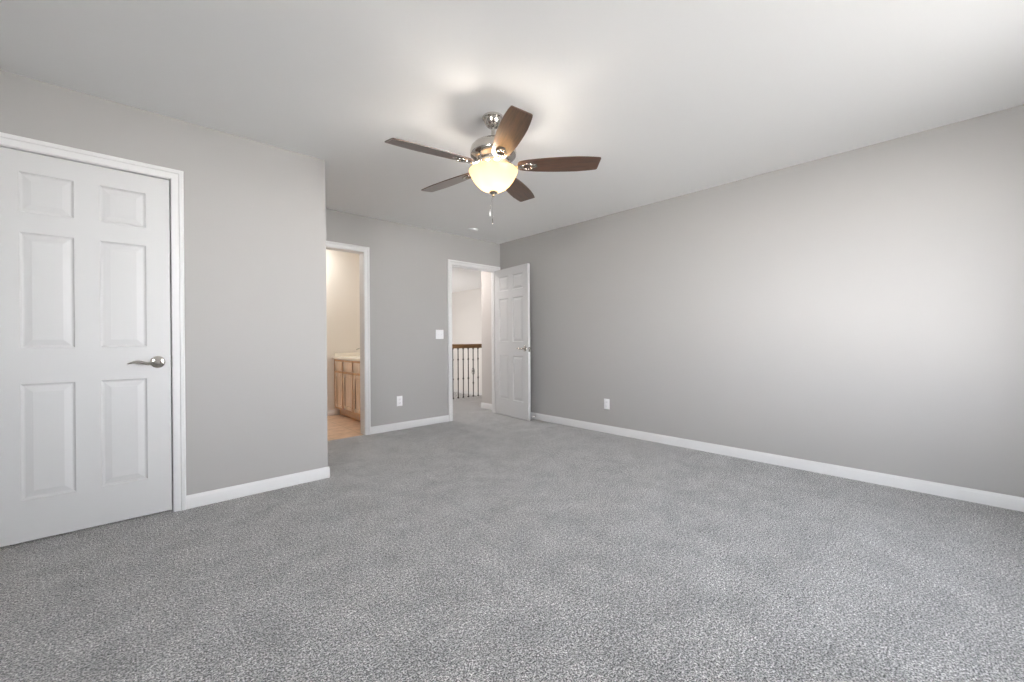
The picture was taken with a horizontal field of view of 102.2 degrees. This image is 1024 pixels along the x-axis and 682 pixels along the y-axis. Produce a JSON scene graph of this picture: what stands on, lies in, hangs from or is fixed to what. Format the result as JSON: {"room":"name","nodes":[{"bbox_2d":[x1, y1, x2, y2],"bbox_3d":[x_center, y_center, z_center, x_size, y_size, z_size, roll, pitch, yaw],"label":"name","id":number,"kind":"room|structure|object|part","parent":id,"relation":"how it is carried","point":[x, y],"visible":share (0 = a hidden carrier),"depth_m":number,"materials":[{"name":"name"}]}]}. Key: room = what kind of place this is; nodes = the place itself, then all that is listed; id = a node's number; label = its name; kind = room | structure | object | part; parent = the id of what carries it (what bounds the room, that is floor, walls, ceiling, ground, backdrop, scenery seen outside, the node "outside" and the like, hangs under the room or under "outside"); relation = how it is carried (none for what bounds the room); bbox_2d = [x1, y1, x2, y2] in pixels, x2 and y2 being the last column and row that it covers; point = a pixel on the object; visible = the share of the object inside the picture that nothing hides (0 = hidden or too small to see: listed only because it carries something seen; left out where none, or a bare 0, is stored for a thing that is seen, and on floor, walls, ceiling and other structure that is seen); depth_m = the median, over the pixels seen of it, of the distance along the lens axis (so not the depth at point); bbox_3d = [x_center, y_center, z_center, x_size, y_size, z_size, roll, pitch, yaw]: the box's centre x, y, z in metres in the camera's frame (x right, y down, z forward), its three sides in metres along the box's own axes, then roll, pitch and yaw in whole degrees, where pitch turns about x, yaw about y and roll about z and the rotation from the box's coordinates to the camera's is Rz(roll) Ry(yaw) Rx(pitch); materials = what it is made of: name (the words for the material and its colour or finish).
{"room":"empty bedroom","nodes":[
{"label":"empty bedroom","id":0,"kind":"room"},
{"bbox_2d":[0,70,327,495],"bbox_3d":[-2.760,-0.159,2.759,2.530,2.440,1.188,-1,0,-43],"label":"wall","id":1,"kind":"structure","parent":0,"point":[255,212],"depth_m":2.79,"materials":[{"name":"grey paint"}]},
{"bbox_2d":[0,147,171,546],"bbox_3d":[-2.388,0.027,2.323,0.723,2.037,0.161,-1,0,-43],"label":"door","id":2,"kind":"structure","parent":1,"relation":"in","point":[85,345],"depth_m":2.29,"materials":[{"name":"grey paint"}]},
{"bbox_3d":[-2.171,0.128,2.458,0.172,0.073,0.063,-1,0,-43],"label":"lever handle","id":3,"kind":"part","parent":2,"relation":"part of","materials":[{"name":"silver metal"}]},
{"bbox_2d":[0,132,185,511],"bbox_3d":[-2.403,0.000,2.346,0.850,2.120,0.132,-1,0,-43],"label":"trim","id":4,"kind":"structure","parent":1,"relation":"attached to","point":[175,177],"depth_m":2.56,"materials":[{"name":"white paint"}]},
{"bbox_2d":[186,466,329,508],"bbox_3d":[-2.702,1.019,2.800,2.428,0.083,1.200,-1,0,-43],"label":"baseboard","id":5,"kind":"structure","parent":1,"relation":"attached to","point":[228,493],"depth_m":2.84,"materials":[{"name":"white paint"}]},
{"bbox_2d":[326,249,491,409],"bbox_3d":[-0.749,-0.181,6.635,5.920,2.443,1.537,-1,0,-43],"label":"wall","id":6,"kind":"structure","parent":0,"point":[342,268],"depth_m":6.01,"materials":[{"name":"white paint"}]},
{"bbox_2d":[327,409,339,415],"bbox_3d":[-2.718,1.014,5.690,1.630,0.083,0.012,-1,0,-43],"label":"baseboard","id":7,"kind":"structure","parent":6,"relation":"attached to","point":[334,411],"depth_m":5.86,"materials":[{"name":"white paint"}]},
{"bbox_2d":[334,352,359,356],"bbox_3d":[-1.862,0.194,5.551,0.548,0.054,1.356,-1,0,-43],"label":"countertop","id":8,"kind":"structure","parent":6,"relation":"attached to","point":[355,353],"depth_m":5.96,"materials":[{"name":"white stone"}]},
{"bbox_2d":[326,208,499,426],"bbox_3d":[-2.126,-0.167,4.234,5.467,2.440,0.115,-1,0,-43],"label":"wall","id":9,"kind":"structure","parent":0,"point":[409,268],"depth_m":4.96,"materials":[{"name":"grey paint"}]},
{"bbox_2d":[326,241,370,434],"bbox_3d":[-1.954,0.002,4.393,0.860,2.100,0.150,-1,0,-43],"label":"trim","id":10,"kind":"structure","parent":9,"relation":"attached to","point":[364,255],"depth_m":4.61,"materials":[{"name":"white paint"}]},
{"bbox_2d":[397,396,401,405],"bbox_3d":[-1.328,0.710,4.886,0.072,0.117,0.009,-1,0,-43],"label":"electrical outlet","id":11,"kind":"object","parent":9,"relation":"attached to","point":[399,398],"visible":1,"depth_m":4.88,"materials":[{"name":"white plastic"}]},
{"bbox_2d":[371,415,448,433],"bbox_3d":[-1.204,1.004,4.997,1.049,0.083,0.012,-1,0,-43],"label":"baseboard","id":12,"kind":"structure","parent":9,"relation":"attached to","point":[440,419],"depth_m":4.96,"materials":[{"name":"white paint"}]},
{"bbox_2d":[436,330,443,338],"bbox_3d":[-0.919,-0.085,5.262,0.116,0.117,0.016,-1,0,-43],"label":"light switch","id":13,"kind":"object","parent":9,"relation":"attached to","point":[439,333],"visible":1,"depth_m":5.27,"materials":[{"name":"white plastic"}]},
{"bbox_2d":[447,259,499,420],"bbox_3d":[-0.539,-0.011,5.703,0.899,2.100,0.150,-1,0,-43],"label":"trim","id":14,"kind":"structure","parent":9,"relation":"attached to","point":[450,263],"depth_m":5.49,"materials":[{"name":"white paint"}]},
{"bbox_2d":[494,263,530,420],"bbox_3d":[-0.004,0.015,5.599,0.161,2.018,0.781,0,0,-36],"label":"door","id":15,"kind":"structure","parent":9,"relation":"in","point":[512,284],"depth_m":5.55,"materials":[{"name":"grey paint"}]},
{"bbox_2d":[454,392,476,397],"bbox_3d":[-2.097,1.544,9.512,4.240,0.110,4.415,-1,0,-43],"label":"floor","id":16,"kind":"structure","parent":0,"point":[455,393],"depth_m":11.22,"materials":[{"name":"grey carpet"}]},
{"bbox_2d":[452,288,481,392],"bbox_3d":[-1.589,0.042,8.902,4.305,2.890,6.007,-1,0,-43],"label":"wall","id":17,"kind":"structure","parent":0,"point":[466,305],"depth_m":11.54,"materials":[{"name":"white paint"}]},
{"bbox_2d":[454,389,481,394],"bbox_3d":[-0.599,1.434,10.835,0.012,0.083,4.280,-1,0,-43],"label":"baseboard","id":18,"kind":"structure","parent":17,"relation":"attached to","point":[455,390],"depth_m":11.53,"materials":[{"name":"white paint"}]},
{"bbox_2d":[481,402,491,409],"bbox_3d":[0.735,0.985,7.254,2.918,0.083,0.434,-1,0,-43],"label":"baseboard","id":19,"kind":"structure","parent":17,"relation":"attached to","point":[483,405],"depth_m":6.32,"materials":[{"name":"white paint"}]},
{"bbox_2d":[0,395,1023,681],"bbox_3d":[0.256,1.099,3.869,8.450,0.120,7.065,-1,0,-43],"label":"floor","id":20,"kind":"structure","parent":0,"point":[480,545],"depth_m":1.83,"materials":[{"name":"grey carpet"}]},
{"bbox_2d":[334,359,359,420],"bbox_3d":[-1.866,0.650,5.545,0.568,0.795,1.356,-1,0,-43],"label":"vanity cabinet","id":21,"kind":"object","parent":20,"relation":"on","point":[346,372],"visible":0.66,"depth_m":5.49,"materials":[{"name":"brown wood"}]},
{"bbox_3d":[-2.387,0.347,5.700,0.019,0.128,0.250,-1,0,-43],"label":"drawer","id":22,"kind":"part","parent":21,"relation":"part of","materials":[{"name":"brown wood"}]},
{"bbox_3d":[-2.385,0.678,5.701,0.019,0.475,0.250,-1,0,-43],"label":"door","id":23,"kind":"part","parent":21,"relation":"part of","materials":[{"name":"brown wood"}]},
{"bbox_2d":[332,352,359,360],"bbox_3d":[-1.865,0.209,5.534,0.576,0.085,1.376,-1,0,-43],"label":"countertop","id":24,"kind":"structure","parent":21,"relation":"on","point":[355,356],"depth_m":5.87,"materials":[{"name":"white stone"}]},
{"bbox_3d":[-2.170,0.346,5.465,0.019,0.128,0.310,-1,0,-43],"label":"drawer","id":25,"kind":"part","parent":21,"relation":"part of","materials":[{"name":"brown wood"}]},
{"bbox_3d":[-2.167,0.677,5.466,0.019,0.475,0.310,-1,0,-43],"label":"door","id":26,"kind":"part","parent":21,"relation":"part of","materials":[{"name":"brown wood"}]},
{"bbox_3d":[-1.937,0.345,5.214,0.019,0.128,0.305,-1,0,-43],"label":"drawer","id":27,"kind":"part","parent":21,"relation":"part of","materials":[{"name":"brown wood"}]},
{"bbox_3d":[-1.935,0.677,5.215,0.019,0.475,0.305,-1,0,-43],"label":"door","id":28,"kind":"part","parent":21,"relation":"part of","materials":[{"name":"brown wood"}]},
{"bbox_2d":[452,344,481,398],"bbox_3d":[-0.743,0.485,7.692,1.862,1.100,0.112,-1,0,-43],"label":"stair railing","id":29,"kind":"object","parent":20,"relation":"on","point":[457,346],"visible":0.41,"depth_m":7.59,"materials":[{"name":"brown wood"}]},
{"bbox_3d":[-0.746,0.092,7.691,1.660,0.077,0.068,-1,0,-43],"label":"handrail","id":30,"kind":"part","parent":29,"relation":"part of","materials":[{"name":"brown wood"}]},
{"bbox_2d":[0,0,1023,292],"bbox_3d":[-1.260,-1.446,5.482,8.450,0.100,11.480,-1,0,-43],"label":"ceiling","id":31,"kind":"structure","parent":0,"point":[674,98],"depth_m":2.19,"materials":[{"name":"white paint"}]},
{"bbox_2d":[468,228,477,231],"bbox_3d":[-0.490,-1.389,5.188,0.132,0.020,0.132,-1,0,-43],"label":"smoke detector","id":32,"kind":"object","parent":31,"relation":"attached to","point":[469,229],"visible":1,"depth_m":5.16,"materials":[{"name":"white paint"}]},
{"bbox_2d":[385,105,600,223],"bbox_3d":[-0.150,-1.063,2.592,1.259,0.664,1.250,-1,0,-43],"label":"ceiling fan","id":33,"kind":"object","parent":31,"relation":"hanging from","point":[492,171],"visible":1,"depth_m":2.49,"materials":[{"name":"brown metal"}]},
{"bbox_3d":[-0.458,-1.085,2.360,0.506,0.006,0.143,0,12,-33],"label":"blade","id":34,"kind":"part","parent":33,"relation":"part of","materials":[{"name":"brown wood"}]},
{"bbox_3d":[-0.429,-1.086,2.835,0.506,0.006,0.143,0,12,39],"label":"blade","id":35,"kind":"part","parent":33,"relation":"part of","materials":[{"name":"brown wood"}]},
{"bbox_3d":[-0.116,-0.998,2.578,0.305,0.129,0.305,-1,0,-43],"label":"lamp shade","id":36,"kind":"part","parent":33,"relation":"part of","materials":[{"name":"white glass"}]},
{"bbox_3d":[-0.015,-1.087,2.186,0.143,0.006,0.506,11,-3,-14],"label":"blade","id":37,"kind":"part","parent":33,"relation":"part of","materials":[{"name":"brown wood"}]},
{"bbox_3d":[0.032,-1.089,2.955,0.143,0.006,0.506,-13,-4,21],"label":"blade","id":38,"kind":"part","parent":33,"relation":"part of","materials":[{"name":"brown wood"}]},
{"bbox_3d":[0.288,-1.090,2.553,0.506,0.006,0.143,0,-11,3],"label":"blade","id":39,"kind":"part","parent":33,"relation":"part of","materials":[{"name":"brown wood"}]},
{"bbox_2d":[500,105,1023,497],"bbox_3d":[1.697,-0.191,4.045,0.115,2.440,5.358,-1,0,-43],"label":"wall","id":40,"kind":"structure","parent":0,"point":[862,308],"depth_m":3.19,"materials":[{"name":"grey paint"}]},
{"bbox_2d":[604,399,609,409],"bbox_3d":[1.065,0.709,4.645,0.009,0.117,0.072,-1,0,-43],"label":"electrical outlet","id":41,"kind":"object","parent":40,"relation":"attached to","point":[606,401],"visible":1,"depth_m":4.64,"materials":[{"name":"white plastic"}]},
{"bbox_2d":[531,412,1023,511],"bbox_3d":[1.619,0.988,4.047,0.012,0.083,5.243,-1,0,-43],"label":"baseboard","id":42,"kind":"structure","parent":40,"relation":"attached to","point":[1005,501],"depth_m":3.19,"materials":[{"name":"white paint"}]}
]}

